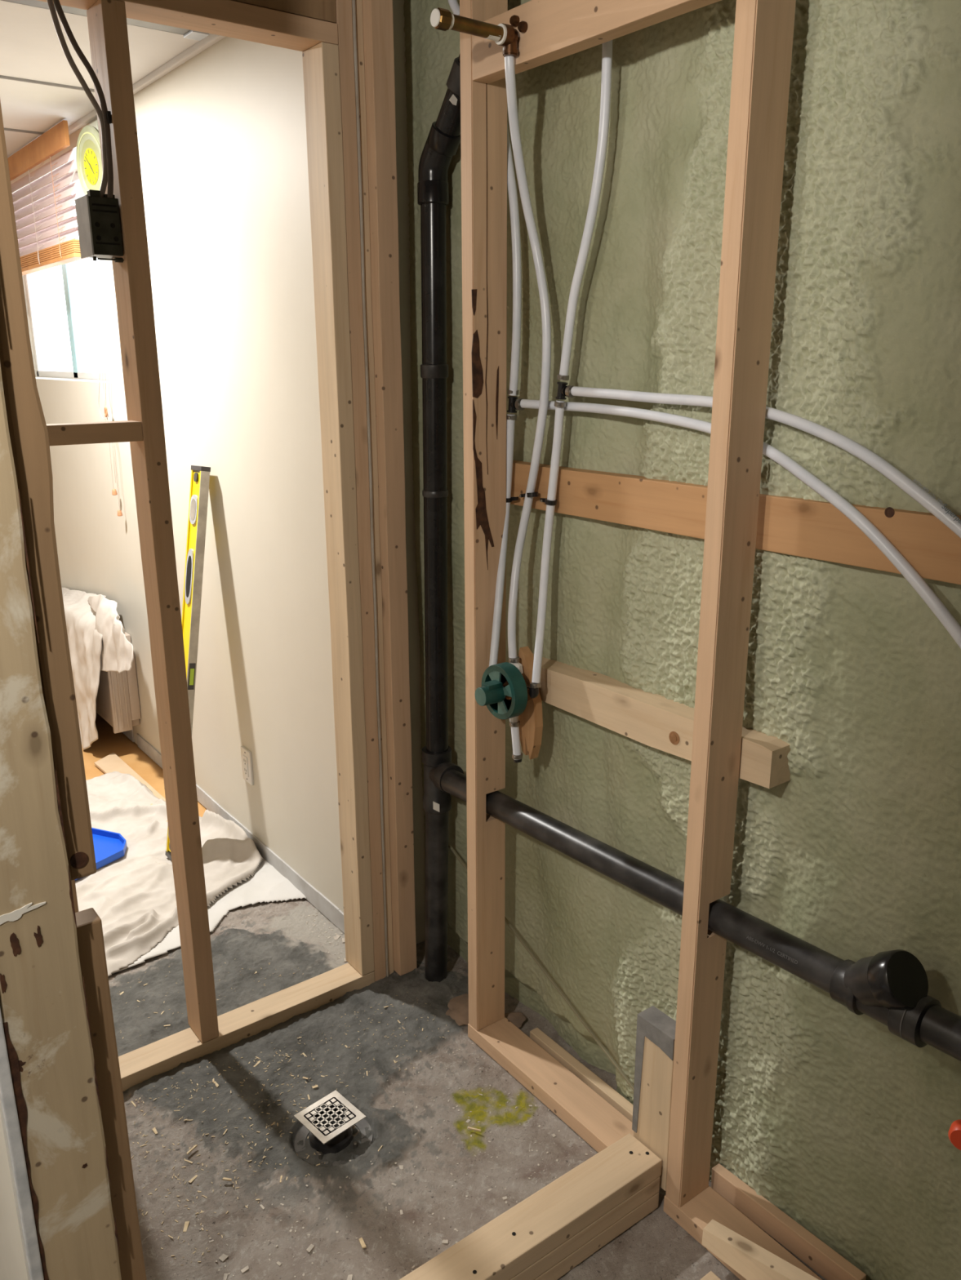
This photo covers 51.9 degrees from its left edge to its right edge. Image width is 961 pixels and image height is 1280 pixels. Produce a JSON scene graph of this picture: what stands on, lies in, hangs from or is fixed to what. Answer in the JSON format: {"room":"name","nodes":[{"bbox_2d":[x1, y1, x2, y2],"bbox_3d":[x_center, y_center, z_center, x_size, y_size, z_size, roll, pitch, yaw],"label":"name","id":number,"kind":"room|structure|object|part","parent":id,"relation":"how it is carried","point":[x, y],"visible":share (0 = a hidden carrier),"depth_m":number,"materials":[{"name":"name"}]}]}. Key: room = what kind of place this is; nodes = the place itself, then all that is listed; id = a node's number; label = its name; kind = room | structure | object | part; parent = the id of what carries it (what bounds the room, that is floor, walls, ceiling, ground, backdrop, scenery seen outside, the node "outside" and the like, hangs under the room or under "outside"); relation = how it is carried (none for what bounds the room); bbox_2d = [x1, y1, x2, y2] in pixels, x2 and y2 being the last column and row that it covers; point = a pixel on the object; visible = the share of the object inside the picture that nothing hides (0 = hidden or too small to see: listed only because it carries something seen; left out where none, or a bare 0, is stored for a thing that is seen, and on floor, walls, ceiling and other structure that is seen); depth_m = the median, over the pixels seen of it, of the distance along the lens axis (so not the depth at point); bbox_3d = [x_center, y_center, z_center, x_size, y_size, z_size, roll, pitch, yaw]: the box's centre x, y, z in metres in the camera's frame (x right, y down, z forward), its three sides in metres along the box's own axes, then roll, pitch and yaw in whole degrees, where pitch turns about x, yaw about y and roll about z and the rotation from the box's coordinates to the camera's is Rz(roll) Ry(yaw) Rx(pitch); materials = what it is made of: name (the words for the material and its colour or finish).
{"room":"building under construction","nodes":[
{"label":"building under construction","id":0,"kind":"room"},
{"bbox_2d":[0,1098,30,1279],"bbox_3d":[-0.873,-0.047,1.446,0.016,2.500,0.867,-12,20,-35],"label":"wall","id":1,"kind":"structure","parent":0,"point":[13,1258],"depth_m":1.39,"materials":[{"name":"white paint"}]},
{"bbox_2d":[0,1004,44,1279],"bbox_3d":[-0.606,0.073,1.113,0.016,2.450,0.019,-12,20,-35],"label":"gypsum board edge","id":2,"kind":"object","parent":1,"relation":"attached to","point":[7,1098],"visible":1,"depth_m":1.28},
{"bbox_2d":[36,0,338,51],"bbox_3d":[-0.708,-1.158,1.757,0.982,0.039,0.090,-12,20,-35],"label":"wooden beam","id":3,"kind":"structure","parent":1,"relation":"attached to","point":[225,18],"depth_m":1.90,"materials":[{"name":"brown wood"}]},
{"bbox_2d":[230,0,336,22],"bbox_3d":[-0.710,-1.250,1.733,0.983,0.148,0.085,-12,20,-35],"label":"header","id":4,"kind":"object","parent":1,"relation":"attached to","point":[323,10],"visible":0.38,"depth_m":1.96,"materials":[{"name":"brown wood"}]},
{"bbox_2d":[0,0,210,157],"bbox_3d":[-2.408,-1.787,2.995,2.800,0.195,4.120,-12,20,-35],"label":"ceiling","id":5,"kind":"structure","parent":0,"point":[31,48],"depth_m":2.80,"materials":[{"name":"white paint"}]},
{"bbox_2d":[0,0,208,40],"bbox_3d":[-1.053,-1.439,2.187,0.918,0.038,0.062,-12,20,-35],"label":"channel","id":6,"kind":"object","parent":5,"relation":"attached to","point":[188,33],"visible":0.38,"depth_m":2.36,"materials":[{"name":"white metal"}]},
{"bbox_2d":[11,0,425,943],"bbox_3d":[-1.437,-0.748,4.044,0.230,2.420,4.125,-12,20,-35],"label":"wall","id":7,"kind":"structure","parent":0,"point":[222,140],"depth_m":2.87,"materials":[{"name":"beige paint"}]},
{"bbox_2d":[4,128,44,134],"bbox_3d":[-2.561,-1.675,2.972,2.490,0.008,0.008,-12,20,-35],"label":"trim","id":8,"kind":"structure","parent":7,"relation":"attached to","point":[6,129],"depth_m":3.61,"materials":[{"name":"grey metal"}]},
{"bbox_2d":[0,75,94,92],"bbox_3d":[-2.120,-1.515,2.407,2.490,0.008,0.008,-12,20,-35],"label":"trim","id":9,"kind":"structure","parent":7,"relation":"attached to","point":[1,76],"depth_m":2.98,"materials":[{"name":"grey metal"}]},
{"bbox_2d":[8,120,88,275],"bbox_3d":[-1.964,-1.796,4.196,0.060,0.440,1.800,-12,20,-35],"label":"window blind","id":10,"kind":"object","parent":7,"relation":"attached to","point":[47,236],"visible":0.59,"depth_m":3.81,"materials":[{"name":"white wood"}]},
{"bbox_3d":[-1.753,-1.685,3.937,0.058,0.356,0.013,-12,20,-35],"label":"ladder cord","id":11,"kind":"part","parent":10,"relation":"part of","materials":[{"name":"white fabric"}]},
{"bbox_3d":[-1.972,-1.596,4.269,0.052,0.015,1.705,-12,20,-35],"label":"rail","id":12,"kind":"part","parent":10,"relation":"part of","materials":[{"name":"orange wood"}]},
{"bbox_3d":[-1.561,-1.615,3.690,0.058,0.356,0.013,-12,20,-35],"label":"ladder cord","id":13,"kind":"part","parent":10,"relation":"part of","materials":[{"name":"white fabric"}]},
{"bbox_2d":[17,172,112,380],"bbox_3d":[-1.761,-1.577,4.342,0.045,0.828,1.715,-12,20,-35],"label":"window","id":14,"kind":"structure","parent":7,"relation":"in","point":[66,301],"depth_m":4.51,"materials":[{"name":"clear glass"}]},
{"bbox_2d":[75,124,102,195],"bbox_3d":[-1.286,-1.575,3.283,0.033,0.246,0.246,-15,22,-41],"label":"wall clock","id":15,"kind":"object","parent":7,"relation":"attached to","point":[88,154],"visible":0.73,"depth_m":3.27,"materials":[{"name":"yellow plastic"}]},
{"bbox_2d":[89,120,98,130],"bbox_3d":[-1.331,-1.730,3.396,0.014,0.085,0.140,-12,20,-35],"label":"wall plate","id":16,"kind":"object","parent":7,"relation":"attached to","point":[95,123],"visible":0.14,"depth_m":3.34,"materials":[{"name":"white plastic"}]},
{"bbox_2d":[98,324,122,515],"bbox_3d":[-1.412,-0.827,3.744,0.020,0.710,0.186,-12,20,-35],"label":"blind cord","id":17,"kind":"object","parent":7,"relation":"hanging from","point":[114,491],"visible":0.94,"depth_m":3.75,"materials":[{"name":"white fabric"}]},
{"bbox_2d":[96,631,141,733],"bbox_3d":[-1.837,0.051,4.533,0.113,0.402,1.240,-12,20,-35],"label":"wall heater","id":18,"kind":"object","parent":7,"relation":"attached to","point":[117,701],"visible":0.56,"depth_m":4.08,"materials":[{"name":"beige metal"}]},
{"bbox_2d":[61,587,133,750],"bbox_3d":[-1.823,0.154,4.457,0.199,0.915,1.972,-12,20,-35],"label":"draped cloth","id":19,"kind":"object","parent":18,"relation":"on","point":[97,641],"visible":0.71,"depth_m":4.05,"materials":[{"name":"fabric"}]},
{"bbox_3d":[-1.473,0.189,4.066,0.113,0.392,0.025,-12,20,-35],"label":"panel","id":20,"kind":"part","parent":18,"relation":"part of","materials":[{"name":"beige metal"}]},
{"bbox_2d":[68,33,225,134],"bbox_3d":[-1.452,-1.836,3.532,0.020,0.018,3.820,-12,20,-35],"label":"trim","id":21,"kind":"structure","parent":7,"relation":"attached to","point":[201,46],"depth_m":2.81,"materials":[{"name":"white wood"}]},
{"bbox_2d":[122,729,344,933],"bbox_3d":[-1.410,0.447,4.153,0.008,0.062,3.710,-12,20,-35],"label":"baseboard","id":22,"kind":"structure","parent":7,"relation":"attached to","point":[315,897],"depth_m":3.19,"materials":[{"name":"white wood"}]},
{"bbox_2d":[240,746,253,785],"bbox_3d":[-0.769,0.413,3.246,0.011,0.116,0.072,-12,20,-35],"label":"wall outlet","id":23,"kind":"object","parent":7,"relation":"attached to","point":[246,758],"visible":1,"depth_m":3.23,"materials":[{"name":"white plastic"}]},
{"bbox_2d":[242,755,248,777],"bbox_3d":[-0.771,0.414,3.245,0.004,0.068,0.033,-12,20,-35],"label":"socket","id":24,"kind":"object","parent":23,"relation":"attached to","point":[245,757],"depth_m":3.24,"materials":[{"name":"grey plastic"}]},
{"bbox_2d":[80,712,826,1279],"bbox_3d":[-1.323,1.057,2.321,2.800,0.139,7.300,-12,20,-35],"label":"floor","id":25,"kind":"structure","parent":0,"point":[258,935],"depth_m":2.13,"materials":[{"name":"concrete"}]},
{"bbox_2d":[0,363,121,1279],"bbox_3d":[-0.571,0.042,1.150,0.110,2.490,0.041,-12,20,-35],"label":"stud","id":26,"kind":"object","parent":25,"relation":"on","point":[43,1002],"visible":0.99,"depth_m":1.24,"materials":[{"name":"brown wood"}]},
{"bbox_2d":[0,94,96,879],"bbox_3d":[-0.529,-0.437,1.082,0.044,1.532,0.062,-12,20,-35],"label":"stud","id":27,"kind":"object","parent":26,"relation":"attached to","point":[27,426],"visible":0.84,"depth_m":1.14,"materials":[{"name":"brown wood"}]},
{"bbox_2d":[75,907,146,1279],"bbox_3d":[-0.525,0.795,1.429,0.039,0.889,0.041,-12,20,-35],"label":"stud","id":28,"kind":"object","parent":25,"relation":"on","point":[91,947],"visible":0.56,"depth_m":1.37,"materials":[{"name":"brown wood"}]},
{"bbox_2d":[94,752,168,822],"bbox_3d":[-1.291,0.586,3.763,0.099,0.009,0.940,-12,20,-36],"label":"trim strip","id":29,"kind":"object","parent":25,"relation":"on","point":[112,762],"visible":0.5,"depth_m":3.99,"materials":[{"name":"beige wood"}]},
{"bbox_2d":[75,771,262,976],"bbox_3d":[-1.101,0.672,3.336,0.632,0.069,1.467,-7,17,-22],"label":"cloth","id":30,"kind":"object","parent":25,"relation":"on","point":[133,896],"visible":0.64,"depth_m":3.18,"materials":[{"name":"fabric"}]},
{"bbox_2d":[75,827,126,879],"bbox_3d":[-1.303,0.709,3.225,0.283,0.023,0.385,-7,17,-22],"label":"plastic tray","id":31,"kind":"object","parent":30,"relation":"on","point":[109,846],"visible":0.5,"depth_m":3.31,"materials":[{"name":"blue plastic"}]},
{"bbox_2d":[165,465,210,860],"bbox_3d":[-0.936,0.089,3.150,0.089,1.265,0.276,12,20,37],"label":"spirit level","id":32,"kind":"object","parent":30,"relation":"on","point":[200,475],"visible":0.68,"depth_m":3.09,"materials":[{"name":"yellow metal"}]},
{"bbox_2d":[186,1144,197,1155],"bbox_3d":[-0.605,1.068,2.068,0.004,0.004,0.028,9,19,30],"label":"chip","id":33,"kind":"object","parent":25,"relation":"on","point":[195,1145],"visible":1,"depth_m":2.07,"materials":[{"name":"beige wood"}]},
{"bbox_2d":[111,857,306,973],"bbox_3d":[-0.943,0.784,3.057,0.708,0.010,0.594,-12,20,-35],"label":"cloth","id":34,"kind":"object","parent":25,"relation":"on","point":[267,884],"visible":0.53,"depth_m":3.04,"materials":[{"name":"white fabric"}]},
{"bbox_2d":[116,954,303,1039],"bbox_3d":[-0.743,0.910,2.621,0.478,0.010,0.261,-12,20,-35],"label":"wood shavings","id":35,"kind":"object","parent":25,"relation":"on","point":[122,993],"visible":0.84,"depth_m":2.58},
{"bbox_2d":[222,1177,231,1181],"bbox_3d":[-0.511,1.089,1.993,0.020,0.004,0.004,3,16,11],"label":"chip","id":36,"kind":"object","parent":25,"relation":"on","point":[224,1178],"visible":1,"depth_m":1.99,"materials":[{"name":"beige wood"}]},
{"bbox_2d":[129,1043,354,1265],"bbox_3d":[-0.509,1.059,2.120,0.496,0.028,0.494,-12,20,-35],"label":"wood shavings","id":37,"kind":"object","parent":25,"relation":"on","point":[186,1224],"visible":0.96,"depth_m":2.09},
{"bbox_2d":[118,963,374,1091],"bbox_3d":[-0.657,0.962,2.390,0.887,0.039,0.080,-12,20,-35],"label":"plate","id":38,"kind":"object","parent":25,"relation":"on","point":[138,1065],"visible":0.64,"depth_m":2.42,"materials":[{"name":"brown wood"}]},
{"bbox_2d":[71,880,79,912],"bbox_3d":[-0.891,-0.056,1.926,0.041,2.173,0.091,-12,20,-35],"label":"stud","id":39,"kind":"object","parent":38,"relation":"on","point":[73,882],"visible":0.02,"depth_m":2.07,"materials":[{"name":"brown wood"}]},
{"bbox_2d":[87,0,218,1043],"bbox_3d":[-0.673,-0.102,2.083,0.045,2.173,0.091,-12,20,-35],"label":"stud","id":40,"kind":"object","parent":38,"relation":"on","point":[108,26],"visible":0.96,"depth_m":2.01,"materials":[{"name":"brown wood"}]},
{"bbox_2d":[45,420,142,445],"bbox_3d":[-0.775,-0.398,1.899,0.230,0.038,0.054,-12,20,-35],"label":"blocking","id":41,"kind":"object","parent":40,"relation":"attached to","point":[102,432],"visible":0.62,"depth_m":1.89,"materials":[{"name":"brown wood"}]},
{"bbox_2d":[75,189,124,262],"bbox_3d":[-0.716,-0.775,1.857,0.058,0.124,0.076,-12,20,-35],"label":"electrical box","id":42,"kind":"object","parent":40,"relation":"attached to","point":[98,217],"visible":1,"depth_m":1.83,"materials":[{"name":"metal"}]},
{"bbox_2d":[46,0,107,197],"bbox_3d":[-0.723,-0.983,1.772,0.089,0.368,0.008,-12,20,-35],"label":"power cable","id":43,"kind":"object","parent":42,"relation":"attached to","point":[51,4],"visible":0.99,"depth_m":1.77,"materials":[{"name":"grey plastic"}]},
{"bbox_2d":[53,0,113,198],"bbox_3d":[-0.712,-0.974,1.767,0.086,0.371,0.008,-12,20,-35],"label":"power cable","id":44,"kind":"object","parent":42,"relation":"attached to","point":[57,4],"visible":1,"depth_m":1.78,"materials":[{"name":"grey plastic"}]},
{"bbox_3d":[-0.739,-0.770,1.841,0.003,0.104,0.076,-12,20,-35],"label":"plate","id":45,"kind":"part","parent":42,"relation":"part of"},
{"bbox_2d":[106,111,111,124],"bbox_3d":[-0.667,-0.955,1.810,0.040,0.020,0.028,-12,20,-35],"label":"clip","id":46,"kind":"object","parent":40,"relation":"attached to","point":[108,113],"visible":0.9,"depth_m":1.79,"materials":[{"name":"black plastic"}]},
{"bbox_2d":[302,41,374,975],"bbox_3d":[-0.325,-0.175,2.333,0.039,2.173,0.090,-12,20,-35],"label":"stud","id":47,"kind":"object","parent":38,"relation":"on","point":[321,62],"visible":1,"depth_m":2.25,"materials":[{"name":"brown wood"}]},
{"bbox_2d":[128,991,448,1114],"bbox_3d":[-0.407,0.998,2.310,0.752,0.021,0.260,-10,19,-30],"label":"wood shavings","id":48,"kind":"object","parent":25,"relation":"on","point":[345,1046],"visible":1,"depth_m":2.35},
{"bbox_2d":[301,908,346,962],"bbox_3d":[-0.423,0.850,2.857,0.109,0.008,0.319,-10,19,-30],"label":"crumbs","id":49,"kind":"object","parent":25,"relation":"on","point":[337,936],"visible":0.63,"depth_m":2.84,"materials":[{"name":"beige wood"}]},
{"bbox_2d":[293,1090,372,1165],"bbox_3d":[-0.315,1.047,2.108,0.167,0.064,0.167,-12,20,-35],"label":"floor drain","id":50,"kind":"object","parent":25,"relation":"on","point":[329,1126],"visible":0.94,"depth_m":2.10,"materials":[{"name":"silver metal"}]},
{"bbox_2d":[335,0,386,981],"bbox_3d":[-0.296,-0.296,2.323,0.037,2.488,0.089,-12,20,-35],"label":"stud","id":51,"kind":"object","parent":25,"relation":"on","point":[344,7],"visible":0.53,"depth_m":2.25,"materials":[{"name":"brown wood"}]},
{"bbox_2d":[359,1237,366,1248],"bbox_3d":[-0.221,1.130,1.848,0.007,0.004,0.022,-9,18,-27],"label":"chip","id":52,"kind":"object","parent":25,"relation":"on","point":[361,1240],"visible":1,"depth_m":1.85,"materials":[{"name":"beige wood"}]},
{"bbox_2d":[351,0,388,976],"bbox_3d":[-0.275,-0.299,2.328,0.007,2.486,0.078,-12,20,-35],"label":"stud","id":53,"kind":"object","parent":25,"relation":"on","point":[353,12],"visible":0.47,"depth_m":2.26,"materials":[{"name":"brown wood"}]},
{"bbox_2d":[355,0,394,975],"bbox_3d":[-0.266,-0.302,2.338,0.022,2.487,0.071,-12,20,-35],"label":"stud","id":54,"kind":"object","parent":25,"relation":"on","point":[358,3],"visible":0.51,"depth_m":2.27,"materials":[{"name":"brown wood"}]},
{"bbox_2d":[173,1039,594,1279],"bbox_3d":[-0.217,1.089,2.009,0.813,0.015,0.464,-12,20,-35],"label":"crumbs","id":55,"kind":"object","parent":25,"relation":"on","point":[223,1257],"visible":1,"depth_m":1.93,"materials":[{"name":"beige wood"}]},
{"bbox_2d":[362,0,417,975],"bbox_3d":[-0.221,-0.307,2.339,0.054,2.479,0.082,-12,20,-35],"label":"board","id":56,"kind":"object","parent":25,"relation":"on","point":[377,15],"visible":0.71,"depth_m":2.27,"materials":[{"name":"brown wood"}]},
{"bbox_2d":[445,993,468,1026],"bbox_3d":[-0.032,0.937,2.496,0.107,0.032,0.141,-12,20,-35],"label":"chunk","id":57,"kind":"object","parent":25,"relation":"on","point":[458,1011],"visible":0.48,"depth_m":2.48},
{"bbox_2d":[417,0,509,982],"bbox_3d":[-0.046,-0.166,2.246,0.099,2.293,0.288,-12,20,-35],"label":"stack","id":58,"kind":"object","parent":25,"relation":"on","point":[442,142],"visible":0.84,"depth_m":2.28,"materials":[{"name":"black plastic"}]},
{"bbox_2d":[440,769,844,993],"bbox_3d":[0.264,0.443,1.957,0.057,0.100,1.124,-12,20,-35],"label":"drain pipe","id":59,"kind":"object","parent":58,"relation":"attached to","point":[809,962],"visible":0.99,"depth_m":1.84,"materials":[{"name":"grey plastic"}]},
{"bbox_2d":[829,949,941,1047],"bbox_3d":[0.606,0.522,1.491,0.090,0.135,0.154,-12,20,-35],"label":"pipe fitting","id":60,"kind":"object","parent":59,"relation":"attached to","point":[890,988],"visible":0.96,"depth_m":1.46,"materials":[{"name":"black plastic"}]},
{"bbox_2d":[919,1004,960,1061],"bbox_3d":[0.819,0.607,1.233,0.057,0.084,0.553,-12,20,-35],"label":"drain pipe","id":61,"kind":"object","parent":60,"relation":"attached to","point":[940,1028],"visible":1,"depth_m":1.41,"materials":[{"name":"black plastic"}]},
{"bbox_2d":[467,1126,480,1131],"bbox_3d":[-0.013,1.051,2.120,0.030,0.004,0.003,5,17,18],"label":"chip","id":62,"kind":"object","parent":25,"relation":"on","point":[468,1127],"visible":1,"depth_m":2.12,"materials":[{"name":"beige wood"}]},
{"bbox_2d":[504,1012,525,1027],"bbox_3d":[0.076,0.947,2.455,0.075,0.024,0.061,-12,20,-35],"label":"chunk","id":63,"kind":"object","parent":25,"relation":"on","point":[517,1019],"visible":0.53,"depth_m":2.45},
{"bbox_2d":[467,1017,632,1152],"bbox_3d":[0.167,1.005,2.229,0.090,0.038,0.544,-12,20,-35],"label":"plate","id":64,"kind":"object","parent":25,"relation":"on","point":[597,1122],"visible":0.7,"depth_m":2.21,"materials":[{"name":"brown wood"}]},
{"bbox_2d":[459,0,507,1031],"bbox_3d":[0.009,-0.246,2.079,0.089,2.452,0.039,-12,20,-35],"label":"stud","id":65,"kind":"object","parent":64,"relation":"on","point":[483,105],"visible":0.94,"depth_m":2.03,"materials":[{"name":"brown wood"}]},
{"bbox_2d":[488,413,515,666],"bbox_3d":[0.040,-0.199,2.077,0.029,0.535,0.102,8,18,28],"label":"tube","id":66,"kind":"object","parent":65,"relation":"attached to","point":[510,424],"visible":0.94,"depth_m":2.10,"materials":[{"name":"white plastic"}]},
{"bbox_2d":[506,497,518,502],"bbox_3d":[0.059,-0.297,2.083,0.024,0.013,0.038,-12,20,-35],"label":"clip","id":67,"kind":"object","parent":66,"relation":"attached to","point":[508,500],"visible":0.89,"depth_m":2.08,"materials":[{"name":"black plastic"}]},
{"bbox_2d":[506,388,524,419],"bbox_3d":[0.071,-0.482,2.021,0.026,0.062,0.048,-12,20,-35],"label":"pipe fitting","id":68,"kind":"object","parent":66,"relation":"attached to","point":[513,402],"visible":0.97,"depth_m":2.02,"materials":[{"name":"black plastic"}]},
{"bbox_2d":[506,122,521,395],"bbox_3d":[0.057,-0.803,1.944,0.017,0.623,0.069,-12,20,-35],"label":"tube","id":69,"kind":"object","parent":68,"relation":"attached to","point":[511,181],"visible":0.75,"depth_m":1.94,"materials":[{"name":"white plastic"}]},
{"bbox_2d":[520,399,960,648],"bbox_3d":[0.401,-0.201,1.664,0.037,0.369,1.026,-12,20,-35],"label":"tube","id":70,"kind":"object","parent":68,"relation":"attached to","point":[868,528],"visible":0.84,"depth_m":1.48,"materials":[{"name":"white plastic"}]},
{"bbox_2d":[516,653,790,788],"bbox_3d":[0.297,0.139,1.924,0.061,0.083,0.695,-12,20,-35],"label":"block","id":71,"kind":"object","parent":65,"relation":"attached to","point":[655,721],"visible":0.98,"depth_m":1.87,"materials":[{"name":"brown wood"}]},
{"bbox_2d":[475,656,541,722],"bbox_3d":[0.049,0.117,2.054,0.117,0.145,0.123,-12,20,-35],"label":"shower valve","id":72,"kind":"object","parent":71,"relation":"attached to","point":[504,691],"visible":1,"depth_m":2.03,"materials":[{"name":"green paint"}]},
{"bbox_2d":[509,720,522,762],"bbox_3d":[0.075,0.218,2.116,0.025,0.089,0.033,-12,20,-35],"label":"tube","id":73,"kind":"object","parent":72,"relation":"attached to","point":[517,755],"visible":1,"depth_m":2.11,"materials":[{"name":"white plastic"}]},
{"bbox_2d":[504,56,551,657],"bbox_3d":[0.068,-0.493,1.920,0.129,1.123,0.087,-15,22,-42],"label":"tube","id":74,"kind":"object","parent":72,"relation":"attached to","point":[509,68],"visible":1,"depth_m":1.90,"materials":[{"name":"white plastic"}]},
{"bbox_2d":[519,492,537,497],"bbox_3d":[0.098,-0.299,2.031,0.024,0.016,0.055,-12,20,-35],"label":"clip","id":75,"kind":"object","parent":74,"relation":"attached to","point":[531,494],"visible":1,"depth_m":2.01,"materials":[{"name":"black plastic"}]},
{"bbox_2d":[531,400,564,683],"bbox_3d":[0.129,-0.190,1.981,0.076,0.566,0.042,-12,20,-35],"label":"tube","id":76,"kind":"object","parent":72,"relation":"attached to","point":[559,411],"visible":1,"depth_m":1.99,"materials":[{"name":"white plastic"}]},
{"bbox_2d":[539,497,556,505],"bbox_3d":[0.133,-0.280,1.986,0.024,0.012,0.054,-12,20,-35],"label":"clip","id":77,"kind":"object","parent":76,"relation":"attached to","point":[548,502],"visible":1,"depth_m":1.97,"materials":[{"name":"black plastic"}]},
{"bbox_2d":[554,373,574,407],"bbox_3d":[0.162,-0.479,1.895,0.026,0.062,0.050,-12,20,-35],"label":"pipe fitting","id":78,"kind":"object","parent":76,"relation":"attached to","point":[563,391],"visible":0.96,"depth_m":1.89,"materials":[{"name":"black plastic"}]},
{"bbox_2d":[559,40,612,375],"bbox_3d":[0.187,-0.770,1.781,0.017,0.582,0.115,-12,20,-35],"label":"tube","id":79,"kind":"object","parent":78,"relation":"attached to","point":[606,47],"visible":0.96,"depth_m":1.75,"materials":[{"name":"white plastic"}]},
{"bbox_2d":[570,386,960,537],"bbox_3d":[0.438,-0.275,1.575,0.021,0.235,0.867,-12,20,-35],"label":"tube","id":80,"kind":"object","parent":78,"relation":"attached to","point":[945,516],"visible":0.98,"depth_m":1.46,"materials":[{"name":"white plastic"}]},
{"bbox_2d":[518,646,542,759],"bbox_3d":[0.105,0.136,2.105,0.022,0.242,0.064,-12,20,-35],"label":"split shim","id":81,"kind":"object","parent":71,"relation":"attached to","point":[531,727],"visible":0.83,"depth_m":2.09,"materials":[{"name":"orange wood"}]},
{"bbox_2d":[529,1027,632,1121],"bbox_3d":[0.257,1.004,2.226,0.024,0.034,0.430,-12,20,-35],"label":"lath","id":82,"kind":"object","parent":25,"relation":"on","point":[624,1107],"visible":0.43,"depth_m":2.24,"materials":[{"name":"brown wood"}]},
{"bbox_2d":[534,1191,659,1279],"bbox_3d":[-0.079,1.167,1.669,1.003,0.039,0.089,-12,20,-35],"label":"plank","id":83,"kind":"object","parent":25,"relation":"on","point":[555,1273],"visible":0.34,"depth_m":1.83,"materials":[{"name":"brown wood"}]},
{"bbox_2d":[511,1176,660,1279],"bbox_3d":[-0.079,1.130,1.659,1.003,0.039,0.089,-12,20,-35],"label":"plank","id":84,"kind":"object","parent":83,"relation":"on","point":[580,1239],"visible":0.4,"depth_m":1.80,"materials":[{"name":"brown wood"}]},
{"bbox_2d":[400,1132,662,1279],"bbox_3d":[-0.078,1.093,1.649,1.005,0.039,0.089,-12,20,-35],"label":"plank","id":85,"kind":"object","parent":84,"relation":"on","point":[517,1238],"visible":1,"depth_m":1.77,"materials":[{"name":"brown wood"}]},
{"bbox_2d":[699,1271,720,1279],"bbox_3d":[0.413,1.174,1.676,0.135,0.016,0.172,-12,20,-35],"label":"offcut","id":86,"kind":"object","parent":25,"relation":"on","point":[710,1275],"visible":1,"depth_m":1.76,"materials":[{"name":"brown wood"}]},
{"bbox_2d":[663,1186,822,1279],"bbox_3d":[0.638,1.177,1.625,0.090,0.038,0.823,-12,20,-35],"label":"plate","id":87,"kind":"object","parent":25,"relation":"on","point":[695,1215],"visible":0.6,"depth_m":1.86,"materials":[{"name":"brown wood"}]},
{"bbox_2d":[665,0,795,1207],"bbox_3d":[0.397,-0.106,1.583,0.085,2.452,0.037,-12,20,-35],"label":"stud","id":88,"kind":"object","parent":87,"relation":"on","point":[763,32],"visible":0.86,"depth_m":1.55,"materials":[{"name":"brown wood"}]},
{"bbox_2d":[471,0,722,83],"bbox_3d":[0.181,-1.008,1.579,0.039,0.090,0.606,-12,20,-35],"label":"header","id":89,"kind":"structure","parent":88,"relation":"attached to","point":[556,29],"depth_m":1.61,"materials":[{"name":"brown wood"}]},
{"bbox_2d":[430,7,527,57],"bbox_3d":[-0.006,-1.024,1.650,0.173,0.064,0.057,-12,20,-35],"label":"pipe","id":90,"kind":"object","parent":89,"relation":"attached to","point":[504,35],"visible":1,"depth_m":1.65,"materials":[{"name":"gold metal"}]},
{"bbox_2d":[631,1005,675,1191],"bbox_3d":[0.346,0.891,1.916,0.043,0.348,0.094,-12,20,-35],"label":"block","id":91,"kind":"object","parent":88,"relation":"attached to","point":[655,1030],"visible":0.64,"depth_m":1.89,"materials":[{"name":"brown wood"}]},
{"bbox_2d":[701,1218,818,1279],"bbox_3d":[0.519,1.100,1.699,0.055,0.066,0.315,-15,22,-42],"label":"scrap","id":92,"kind":"object","parent":87,"relation":"on","point":[752,1261],"visible":1,"depth_m":1.75,"materials":[{"name":"brown wood"}]},
{"bbox_2d":[711,1163,866,1279],"bbox_3d":[0.564,1.097,1.839,0.022,0.062,0.327,-12,20,-35],"label":"plate","id":93,"kind":"object","parent":25,"relation":"on","point":[822,1259],"visible":0.86,"depth_m":1.83,"materials":[{"name":"brown wood"}]},
{"bbox_2d":[403,0,960,1279],"bbox_3d":[0.518,-0.104,1.609,0.086,2.508,2.500,-12,20,-35],"label":"wall","id":94,"kind":"structure","parent":0,"point":[841,1122],"depth_m":1.68,"materials":[{"name":"green plastic"}]},
{"bbox_2d":[447,0,459,15],"bbox_3d":[-0.051,-1.264,1.958,0.018,0.069,0.053,-12,20,-35],"label":"tube","id":95,"kind":"object","parent":94,"relation":"attached to","point":[455,7],"visible":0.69,"depth_m":1.95,"materials":[{"name":"white plastic"}]},
{"bbox_2d":[448,842,633,1090],"bbox_3d":[0.115,0.738,2.345,0.007,0.318,0.736,-12,20,-35],"label":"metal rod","id":96,"kind":"object","parent":94,"relation":"attached to","point":[594,1037],"visible":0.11,"depth_m":2.26,"materials":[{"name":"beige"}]},
{"bbox_2d":[510,460,960,585],"bbox_3d":[0.531,-0.175,1.533,0.040,0.095,1.600,-12,20,-35],"label":"flat board","id":97,"kind":"object","parent":94,"relation":"attached to","point":[817,530],"visible":0.72,"depth_m":1.58,"materials":[{"name":"orange wood"}]},
{"bbox_2d":[947,1119,960,1150],"bbox_3d":[0.714,0.733,1.459,0.040,0.041,0.029,11,20,35],"label":"cap","id":98,"kind":"object","parent":94,"relation":"attached to","point":[954,1131],"visible":1,"depth_m":1.45,"materials":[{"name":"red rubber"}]}
]}

